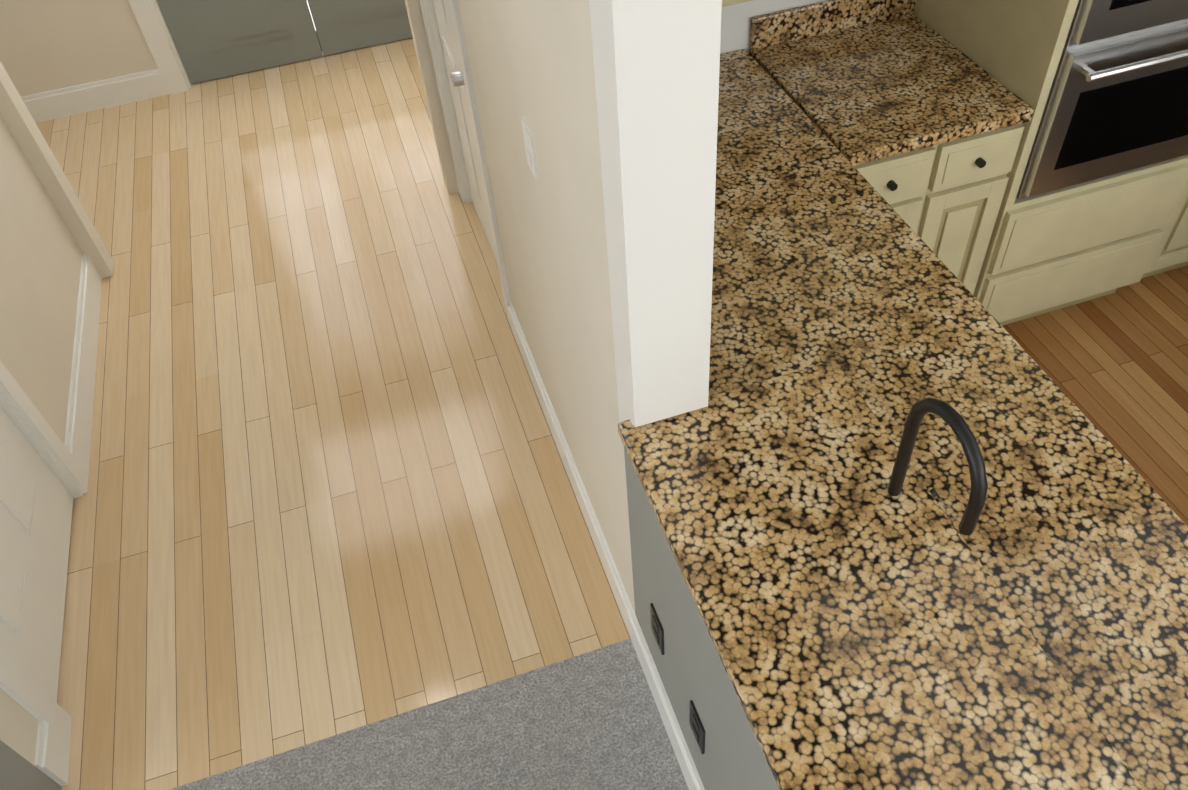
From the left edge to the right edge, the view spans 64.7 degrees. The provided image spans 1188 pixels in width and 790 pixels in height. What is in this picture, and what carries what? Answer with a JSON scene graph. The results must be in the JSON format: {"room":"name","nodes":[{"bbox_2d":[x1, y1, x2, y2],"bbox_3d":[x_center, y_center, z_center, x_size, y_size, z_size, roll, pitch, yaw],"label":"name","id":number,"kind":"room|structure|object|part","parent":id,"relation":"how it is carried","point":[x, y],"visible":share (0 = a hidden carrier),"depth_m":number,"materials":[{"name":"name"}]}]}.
{"room":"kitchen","nodes":[
{"label":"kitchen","id":0,"kind":"room"},
{"bbox_2d":[0,740,60,789],"bbox_3d":[-2.361,0.346,1.215,4.985,2.870,0.115,-16,48,-9],"label":"wall","id":1,"kind":"structure","parent":0,"point":[18,771],"depth_m":2.28,"materials":[{"name":"grey paint"}]},
{"bbox_2d":[0,115,81,764],"bbox_3d":[-1.877,-0.683,2.118,0.105,2.870,2.195,-16,48,-9],"label":"wall","id":2,"kind":"structure","parent":0,"point":[40,260],"depth_m":3.20,"materials":[{"name":"beige paint"}]},
{"bbox_2d":[0,361,87,738],"bbox_3d":[-1.683,-0.101,2.068,0.145,2.130,0.960,-16,48,-9],"label":"hall door","id":3,"kind":"structure","parent":2,"relation":"in","point":[43,480],"depth_m":2.72,"materials":[{"name":"white wood"}]},
{"bbox_2d":[64,252,101,476],"bbox_3d":[-1.893,-0.150,3.488,0.016,0.140,1.110,-16,48,-9],"label":"baseboard","id":4,"kind":"structure","parent":2,"relation":"attached to","point":[78,434],"depth_m":3.42,"materials":[{"name":"white wood"}]},
{"bbox_2d":[0,0,157,96],"bbox_3d":[-1.757,-2.821,3.965,3.910,3.030,0.105,-16,48,-9],"label":"wall","id":5,"kind":"structure","parent":0,"point":[47,45],"depth_m":4.62,"materials":[{"name":"beige paint"}]},
{"bbox_2d":[21,68,168,122],"bbox_3d":[-2.806,-1.475,4.790,1.190,0.140,0.016,-16,48,-9],"label":"baseboard","id":6,"kind":"structure","parent":5,"relation":"attached to","point":[77,99],"depth_m":4.82,"materials":[{"name":"white wood"}]},
{"bbox_2d":[128,0,191,93],"bbox_3d":[-1.549,-2.609,4.268,1.640,2.270,0.123,-16,48,-9],"label":"door frame","id":7,"kind":"structure","parent":5,"relation":"attached to","point":[159,39],"depth_m":4.75,"materials":[{"name":"white wood"}]},
{"bbox_2d":[157,0,411,83],"bbox_3d":[-1.539,-2.558,4.295,1.406,2.145,0.104,-16,48,-9],"label":"front door","id":8,"kind":"structure","parent":5,"relation":"in","point":[214,39],"depth_m":4.93,"materials":[{"name":"grey wood"}]},
{"bbox_2d":[0,0,458,277],"bbox_3d":[-1.294,-1.737,3.034,3.700,2.870,0.105,-16,48,-9],"label":"wall","id":9,"kind":"structure","parent":0,"point":[19,121],"depth_m":3.64,"materials":[{"name":"beige paint"}]},
{"bbox_2d":[36,37,1187,789],"bbox_3d":[1.824,1.533,1.737,7.455,0.060,11.210,-16,48,-9],"label":"floor","id":10,"kind":"structure","parent":0,"point":[330,493],"depth_m":3.19,"materials":[{"name":"beige wood"}]},
{"bbox_2d":[170,638,688,789],"bbox_3d":[-1.670,4.029,-0.240,6.255,0.060,7.305,-16,48,-9],"label":"floor carpet","id":11,"kind":"object","parent":10,"relation":"on","point":[591,720],"depth_m":2.46,"materials":[{"name":"grey carpet"}]},
{"bbox_2d":[852,136,969,256],"bbox_3d":[0.790,-0.580,3.115,0.345,0.910,0.644,-16,48,-9],"label":"base cabinet","id":12,"kind":"object","parent":10,"relation":"on","point":[920,184],"depth_m":2.67,"materials":[{"name":"beige wood"}]},
{"bbox_2d":[708,49,1187,789],"bbox_3d":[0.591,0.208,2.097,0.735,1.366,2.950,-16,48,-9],"label":"countertop","id":13,"kind":"structure","parent":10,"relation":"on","point":[1068,523],"depth_m":1.89,"materials":[{"name":"brown stone"}]},
{"bbox_2d":[866,397,987,547],"bbox_3d":[0.562,0.156,1.498,0.122,0.413,0.208,-16,48,-9],"label":"faucet","id":14,"kind":"object","parent":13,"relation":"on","point":[978,490],"depth_m":1.37,"materials":[{"name":"black metal"}]},
{"bbox_2d":[938,120,1029,295],"bbox_3d":[0.994,-0.638,3.149,0.345,0.910,0.644,-16,48,-9],"label":"base cabinet","id":15,"kind":"object","parent":10,"relation":"on","point":[1011,161],"depth_m":2.80,"materials":[{"name":"beige wood"}]},
{"bbox_2d":[749,16,1029,163],"bbox_3d":[0.855,-0.926,2.780,0.568,0.040,0.650,-16,48,-9],"label":"countertop","id":16,"kind":"structure","parent":15,"relation":"on","point":[885,87],"depth_m":2.72,"materials":[{"name":"beige stone"}]},
{"bbox_2d":[910,0,1187,207],"bbox_3d":[1.432,-1.282,2.673,0.680,1.180,0.655,-16,48,-9],"label":"oven cabinet","id":17,"kind":"object","parent":10,"relation":"on","point":[1103,84],"depth_m":2.63,"materials":[{"name":"beige wood"}]},
{"bbox_2d":[975,160,1187,325],"bbox_3d":[1.526,-0.676,3.333,0.745,0.620,0.674,-16,48,-9],"label":"base cabinet","id":18,"kind":"object","parent":10,"relation":"on","point":[1079,245],"depth_m":3.05,"materials":[{"name":"beige wood"}]},
{"bbox_2d":[1170,232,1187,269],"bbox_3d":[2.041,-0.934,3.326,0.500,0.910,0.644,-16,48,-9],"label":"base cabinet","id":19,"kind":"object","parent":10,"relation":"on","point":[1181,260],"depth_m":3.33,"materials":[{"name":"beige wood"}]},
{"bbox_2d":[458,0,778,789],"bbox_3d":[0.732,0.501,-0.979,0.105,5.470,9.500,-16,48,-9],"label":"wall","id":20,"kind":"structure","parent":0,"point":[531,62],"depth_m":2.06,"materials":[{"name":"beige paint"}]},
{"bbox_2d":[419,0,510,325],"bbox_3d":[-0.478,-1.299,3.061,0.145,2.130,0.940,-16,48,-9],"label":"hall door","id":21,"kind":"structure","parent":20,"relation":"in","point":[446,38],"depth_m":3.47,"materials":[{"name":"white wood"}]},
{"bbox_3d":[-0.410,-0.991,2.928,0.065,0.042,0.044,-16,48,-9],"label":"knob","id":22,"kind":"part","parent":21,"relation":"part of","materials":[{"name":"silver metal"}]},
{"bbox_2d":[521,116,537,178],"bbox_3d":[-0.146,-0.555,2.108,0.008,0.118,0.075,-16,48,-9],"label":"light switch","id":23,"kind":"object","parent":20,"relation":"attached to","point":[529,146],"visible":0.93,"depth_m":2.09,"materials":[{"name":"white plastic"}]},
{"bbox_2d":[508,301,704,789],"bbox_3d":[0.176,0.793,2.433,0.016,0.140,3.160,-16,48,-9],"label":"baseboard","id":24,"kind":"structure","parent":20,"relation":"attached to","point":[683,755],"depth_m":2.66,"materials":[{"name":"white wood"}]},
{"bbox_2d":[589,0,721,426],"bbox_3d":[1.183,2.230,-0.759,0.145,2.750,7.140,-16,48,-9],"label":"pillar","id":25,"kind":"structure","parent":20,"relation":"attached to","point":[656,67],"depth_m":1.37,"materials":[{"name":"white paint"}]},
{"bbox_2d":[650,603,663,654],"bbox_3d":[0.149,0.554,2.218,0.008,0.118,0.075,-16,48,-9],"label":"electrical outlet","id":26,"kind":"object","parent":20,"relation":"attached to","point":[657,628],"visible":1,"depth_m":2.20,"materials":[{"name":"black plastic"}]},
{"bbox_2d":[689,700,705,753],"bbox_3d":[0.226,0.730,2.057,0.008,0.118,0.075,-16,48,-9],"label":"electrical outlet","id":27,"kind":"object","parent":20,"relation":"attached to","point":[697,727],"visible":1,"depth_m":2.04,"materials":[{"name":"black plastic"}]},
{"bbox_2d":[618,361,1142,789],"bbox_3d":[0.465,0.468,1.349,0.450,0.032,1.360,-16,48,-9],"label":"countertop","id":28,"kind":"structure","parent":20,"relation":"on","point":[866,630],"depth_m":1.46,"materials":[{"name":"beige stone"}]},
{"bbox_2d":[720,0,827,53],"bbox_3d":[2.025,-1.876,2.908,4.870,2.800,0.105,-16,48,-9],"label":"wall","id":29,"kind":"structure","parent":0,"point":[735,26],"depth_m":2.87,"materials":[{"name":"paint"}]},
{"bbox_2d":[722,0,817,15],"bbox_3d":[0.347,-1.560,2.055,0.610,1.250,0.426,-16,48,-9],"label":"upper cabinet","id":30,"kind":"object","parent":29,"relation":"attached to","point":[724,2],"depth_m":2.38,"materials":[{"name":"wood"}]},
{"bbox_2d":[750,0,913,51],"bbox_3d":[1.423,-1.403,3.024,1.980,0.170,0.020,-16,48,-9],"label":"backsplash","id":31,"kind":"structure","parent":29,"relation":"attached to","point":[782,27],"depth_m":2.92,"materials":[{"name":"beige stone"}]}
]}

